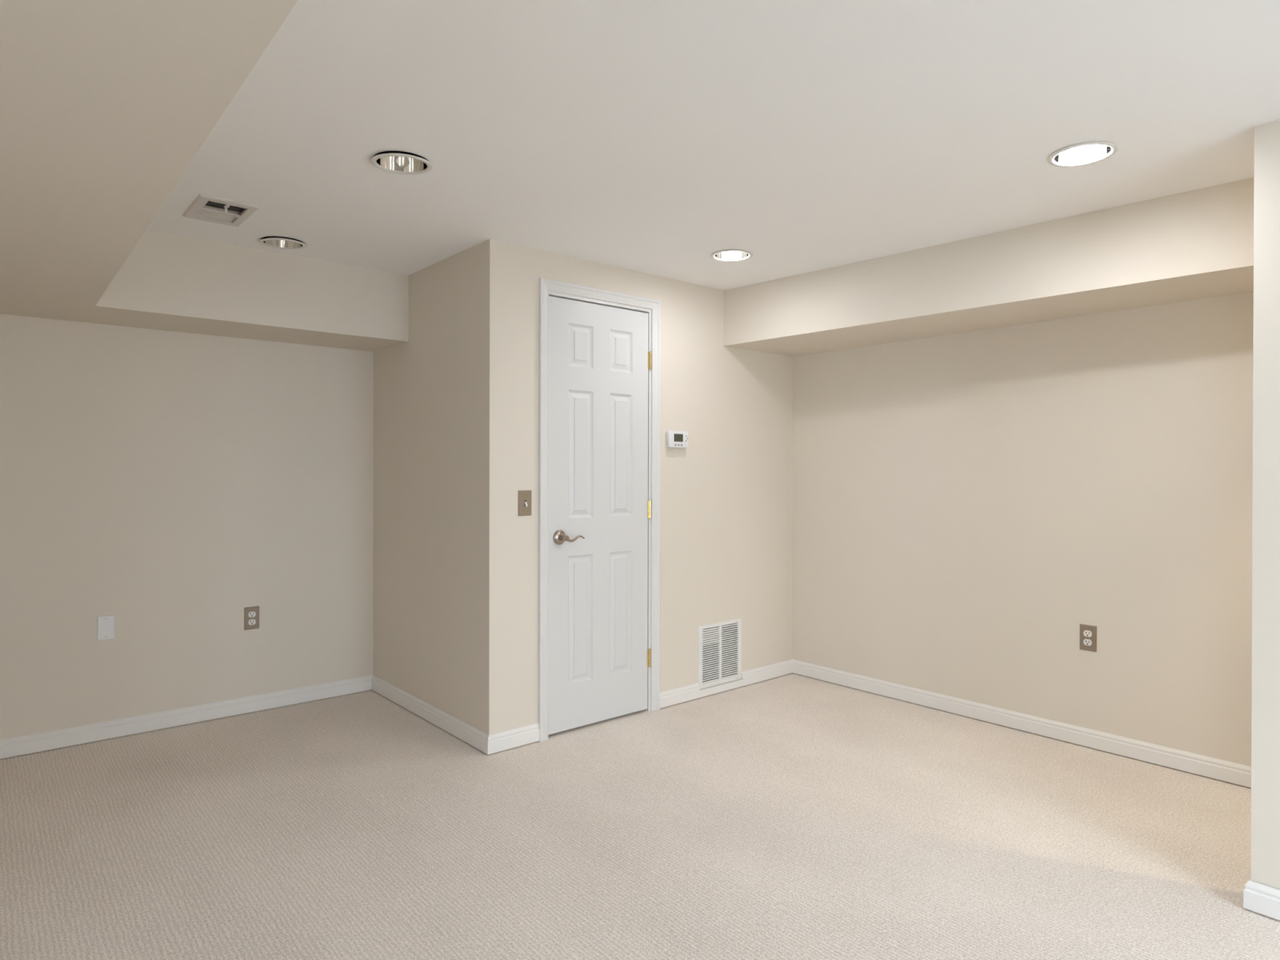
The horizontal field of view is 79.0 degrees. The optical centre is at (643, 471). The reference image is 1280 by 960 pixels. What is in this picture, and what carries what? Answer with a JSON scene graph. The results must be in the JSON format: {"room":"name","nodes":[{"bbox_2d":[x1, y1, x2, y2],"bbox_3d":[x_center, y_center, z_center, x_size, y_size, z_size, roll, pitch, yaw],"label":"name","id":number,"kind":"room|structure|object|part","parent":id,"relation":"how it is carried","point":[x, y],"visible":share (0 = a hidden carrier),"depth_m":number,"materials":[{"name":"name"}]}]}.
{"room":"finished basement","nodes":[
{"label":"finished basement","id":0,"kind":"room"},
{"bbox_2d":[0,313,373,759],"bbox_3d":[-2.135,-0.042,3.929,5.892,2.548,0.120,0,0,-41],"label":"wall","id":1,"kind":"structure","parent":0,"point":[168,484],"depth_m":3.74,"materials":[{"name":"beige paint"}]},
{"bbox_2d":[97,614,114,640],"bbox_3d":[-2.469,0.718,3.561,0.066,0.111,0.006,0,0,-41],"label":"blank wall plate","id":2,"kind":"object","parent":1,"relation":"attached to","point":[105,624],"visible":1,"depth_m":3.56,"materials":[{"name":"white plastic"}]},
{"bbox_2d":[0,675,372,758],"bbox_3d":[-2.887,1.187,3.198,3.600,0.078,0.014,0,0,-41],"label":"baseboard","id":3,"kind":"structure","parent":1,"relation":"attached to","point":[42,741],"depth_m":3.73,"materials":[{"name":"white paint"}]},
{"bbox_2d":[244,605,259,630],"bbox_3d":[-2.001,0.750,3.963,0.070,0.114,0.008,0,0,-41],"label":"power outlet","id":4,"kind":"object","parent":1,"relation":"attached to","point":[251,615],"visible":1,"depth_m":3.96,"materials":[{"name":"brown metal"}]},
{"bbox_2d":[248,618,255,625],"bbox_3d":[-2.000,0.769,3.962,0.034,0.028,0.004,0,0,-41],"label":"receptacle","id":5,"kind":"object","parent":4,"relation":"attached to","point":[251,621],"depth_m":3.96,"materials":[{"name":"white plastic"}]},
{"bbox_2d":[248,611,255,617],"bbox_3d":[-2.000,0.731,3.962,0.034,0.028,0.004,0,0,-41],"label":"receptacle","id":6,"kind":"object","parent":4,"relation":"attached to","point":[251,614],"depth_m":3.96,"materials":[{"name":"white plastic"}]},
{"bbox_2d":[0,0,408,351],"bbox_3d":[-1.025,-0.839,1.038,3.600,0.353,5.704,0,0,-41],"label":"ceiling","id":7,"kind":"structure","parent":0,"point":[105,105],"depth_m":1.78,"materials":[{"name":"beige paint"}]},
{"bbox_2d":[373,244,478,728],"bbox_3d":[-1.095,0.110,3.953,0.100,2.248,1.204,0,0,-41],"label":"wall","id":8,"kind":"structure","parent":0,"point":[425,387],"depth_m":3.83,"materials":[{"name":"beige paint"}]},
{"bbox_2d":[371,675,488,754],"bbox_3d":[-1.103,1.189,3.875,0.014,0.078,1.318,0,0,-41],"label":"baseboard","id":9,"kind":"structure","parent":8,"relation":"attached to","point":[470,735],"depth_m":3.77,"materials":[{"name":"white paint"}]},
{"bbox_2d":[477,239,793,753],"bbox_3d":[0.085,0.112,4.109,2.092,2.248,0.100,0,0,-41],"label":"wall","id":10,"kind":"structure","parent":0,"point":[726,496],"depth_m":4.13,"materials":[{"name":"beige paint"}]},
{"bbox_2d":[488,723,539,754],"bbox_3d":[-0.582,1.191,3.463,0.266,0.078,0.014,0,0,-41],"label":"baseboard","id":11,"kind":"structure","parent":10,"relation":"attached to","point":[500,741],"depth_m":3.46,"materials":[{"name":"white paint"}]},
{"bbox_2d":[518,489,531,515],"bbox_3d":[-0.532,0.143,3.499,0.070,0.114,0.018,0,0,-41],"label":"light switch","id":12,"kind":"object","parent":10,"relation":"attached to","point":[524,496],"visible":1,"depth_m":3.50,"materials":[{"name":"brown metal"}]},
{"bbox_2d":[537,277,660,742],"bbox_3d":[-0.232,0.176,3.825,0.736,2.119,0.118,0,0,-41],"label":"door frame","id":13,"kind":"structure","parent":10,"relation":"attached to","point":[545,285],"depth_m":3.78,"materials":[{"name":"white wood"}]},
{"bbox_2d":[548,296,651,734],"bbox_3d":[-0.195,0.205,3.784,0.626,2.031,0.100,0,0,-41],"label":"door","id":14,"kind":"structure","parent":10,"relation":"in","point":[600,359],"depth_m":3.78,"materials":[{"name":"white paint"}]},
{"bbox_3d":[-0.392,0.309,3.626,0.069,0.069,0.014,0,0,-41],"label":"handle","id":15,"kind":"part","parent":14,"relation":"part of","materials":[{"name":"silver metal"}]},
{"bbox_3d":[-0.321,0.315,3.628,0.018,0.029,0.114,0,0,44],"label":"lever","id":16,"kind":"part","parent":14,"relation":"part of","materials":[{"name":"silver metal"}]},
{"bbox_2d":[665,430,688,448],"bbox_3d":[0.175,-0.168,4.098,0.143,0.090,0.032,0,0,-41],"label":"thermostat","id":17,"kind":"object","parent":10,"relation":"attached to","point":[673,439],"visible":1,"depth_m":4.08,"materials":[{"name":"white plastic"}]},
{"bbox_2d":[659,683,699,708],"bbox_3d":[0.188,1.191,4.127,0.292,0.078,0.014,0,0,-41],"label":"baseboard","id":18,"kind":"structure","parent":10,"relation":"attached to","point":[680,695],"depth_m":4.12,"materials":[{"name":"white paint"}]},
{"bbox_2d":[697,618,741,688],"bbox_3d":[0.405,1.016,4.362,0.345,0.345,0.080,0,0,-41],"label":"air vent","id":19,"kind":"object","parent":10,"relation":"in","point":[719,644],"visible":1,"depth_m":4.34,"materials":[{"name":"white metal"}]},
{"bbox_2d":[741,659,792,685],"bbox_3d":[0.737,1.191,4.600,0.465,0.078,0.014,0,0,-41],"label":"baseboard","id":20,"kind":"structure","parent":10,"relation":"attached to","point":[768,672],"depth_m":4.58,"materials":[{"name":"white paint"}]},
{"bbox_2d":[0,672,1279,959],"bbox_3d":[-0.237,1.272,1.727,5.892,0.060,5.904,0,0,-41],"label":"floor","id":21,"kind":"structure","parent":0,"point":[790,816],"depth_m":2.59,"materials":[{"name":"carpet"}]},
{"bbox_2d":[146,0,1279,290],"bbox_3d":[0.636,-1.014,2.436,3.642,0.016,5.854,0,0,-41],"label":"ceiling","id":22,"kind":"structure","parent":0,"point":[659,138],"depth_m":2.24,"materials":[{"name":"white paint"}]},
{"bbox_2d":[182,193,260,226],"bbox_3d":[-1.644,-1.056,3.016,0.203,0.154,0.318,0,0,-41],"label":"ceiling vent","id":23,"kind":"object","parent":22,"relation":"in","point":[205,207],"visible":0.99,"depth_m":3.02,"materials":[{"name":"grey metal"}]},
{"bbox_3d":[-1.575,-0.991,2.934,0.015,0.026,0.046,0,0,-41],"label":"damper lever","id":24,"kind":"part","parent":23,"relation":"part of","materials":[{"name":"white metal"}]},
{"bbox_2d":[258,235,306,249],"bbox_3d":[-1.598,-1.082,3.438,0.195,0.164,0.195,0,0,-41],"label":"recessed light","id":25,"kind":"object","parent":22,"relation":"in","point":[276,242],"visible":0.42,"depth_m":3.48,"materials":[{"name":"white metal"}]},
{"bbox_2d":[370,151,432,174],"bbox_3d":[-0.790,-1.077,2.536,0.195,0.164,0.195,0,0,-41],"label":"recessed light","id":26,"kind":"object","parent":22,"relation":"in","point":[393,162],"visible":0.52,"depth_m":2.59,"materials":[{"name":"white metal"}]},
{"bbox_2d":[711,249,752,262],"bbox_3d":[0.410,-1.081,3.627,0.195,0.158,0.195,0,0,-41],"label":"recessed light","id":27,"kind":"object","parent":22,"relation":"in","point":[729,255],"visible":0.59,"depth_m":3.67,"materials":[{"name":"white"}]},
{"bbox_3d":[0.410,-1.080,3.627,0.091,0.157,0.091,0,0,-41],"label":"bulb","id":28,"kind":"part","parent":27,"relation":"part of","materials":[{"name":"white glass"}]},
{"bbox_2d":[1047,141,1118,167],"bbox_3d":[1.386,-1.076,2.456,0.195,0.158,0.195,0,0,-41],"label":"recessed light","id":29,"kind":"object","parent":22,"relation":"in","point":[1087,153],"visible":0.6,"depth_m":2.49,"materials":[{"name":"white"}]},
{"bbox_3d":[1.383,-1.075,2.438,0.091,0.157,0.091,0,0,-41],"label":"bulb","id":30,"kind":"part","parent":29,"relation":"part of","materials":[{"name":"white glass"}]},
{"bbox_2d":[699,679,742,697],"bbox_3d":[0.429,1.211,4.335,0.346,0.038,0.014,0,0,-41],"label":"baseboard","id":31,"kind":"structure","parent":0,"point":[737,683],"depth_m":4.33,"materials":[{"name":"white paint"}]},
{"bbox_2d":[723,177,1253,356],"bbox_3d":[1.626,-0.857,3.452,0.616,0.320,2.900,0,0,-41],"label":"soffit","id":32,"kind":"structure","parent":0,"point":[1197,244],"depth_m":3.27,"materials":[{"name":"beige paint"}]},
{"bbox_2d":[792,291,1253,787],"bbox_3d":[2.000,-0.033,3.583,0.120,2.548,5.804,0,0,-41],"label":"wall","id":33,"kind":"structure","parent":0,"point":[963,503],"depth_m":3.64,"materials":[{"name":"beige paint"}]},
{"bbox_2d":[792,659,1251,787],"bbox_3d":[2.339,1.198,3.087,0.014,0.078,4.400,0,0,-41],"label":"baseboard","id":34,"kind":"structure","parent":33,"relation":"attached to","point":[1222,770],"depth_m":3.61,"materials":[{"name":"white paint"}]},
{"bbox_2d":[1080,623,1097,652],"bbox_3d":[1.995,0.749,3.490,0.008,0.114,0.070,0,0,-41],"label":"power outlet","id":35,"kind":"object","parent":33,"relation":"attached to","point":[1088,633],"visible":1,"depth_m":3.49,"materials":[{"name":"brown metal"}]},
{"bbox_2d":[1083,639,1092,645],"bbox_3d":[1.993,0.769,3.489,0.004,0.028,0.034,0,0,-41],"label":"receptacle","id":36,"kind":"object","parent":35,"relation":"attached to","point":[1086,642],"depth_m":3.49,"materials":[{"name":"white plastic"}]},
{"bbox_2d":[1083,630,1092,636],"bbox_3d":[1.993,0.730,3.489,0.004,0.028,0.034,0,0,-41],"label":"receptacle","id":37,"kind":"object","parent":35,"relation":"attached to","point":[1086,633],"depth_m":3.49,"materials":[{"name":"white plastic"}]},
{"bbox_2d":[1243,119,1279,919],"bbox_3d":[2.187,0.123,1.794,0.203,2.248,1.249,0,0,-41],"label":"wall","id":38,"kind":"structure","parent":0,"point":[1265,652],"depth_m":2.21,"materials":[{"name":"beige paint"}]}
]}

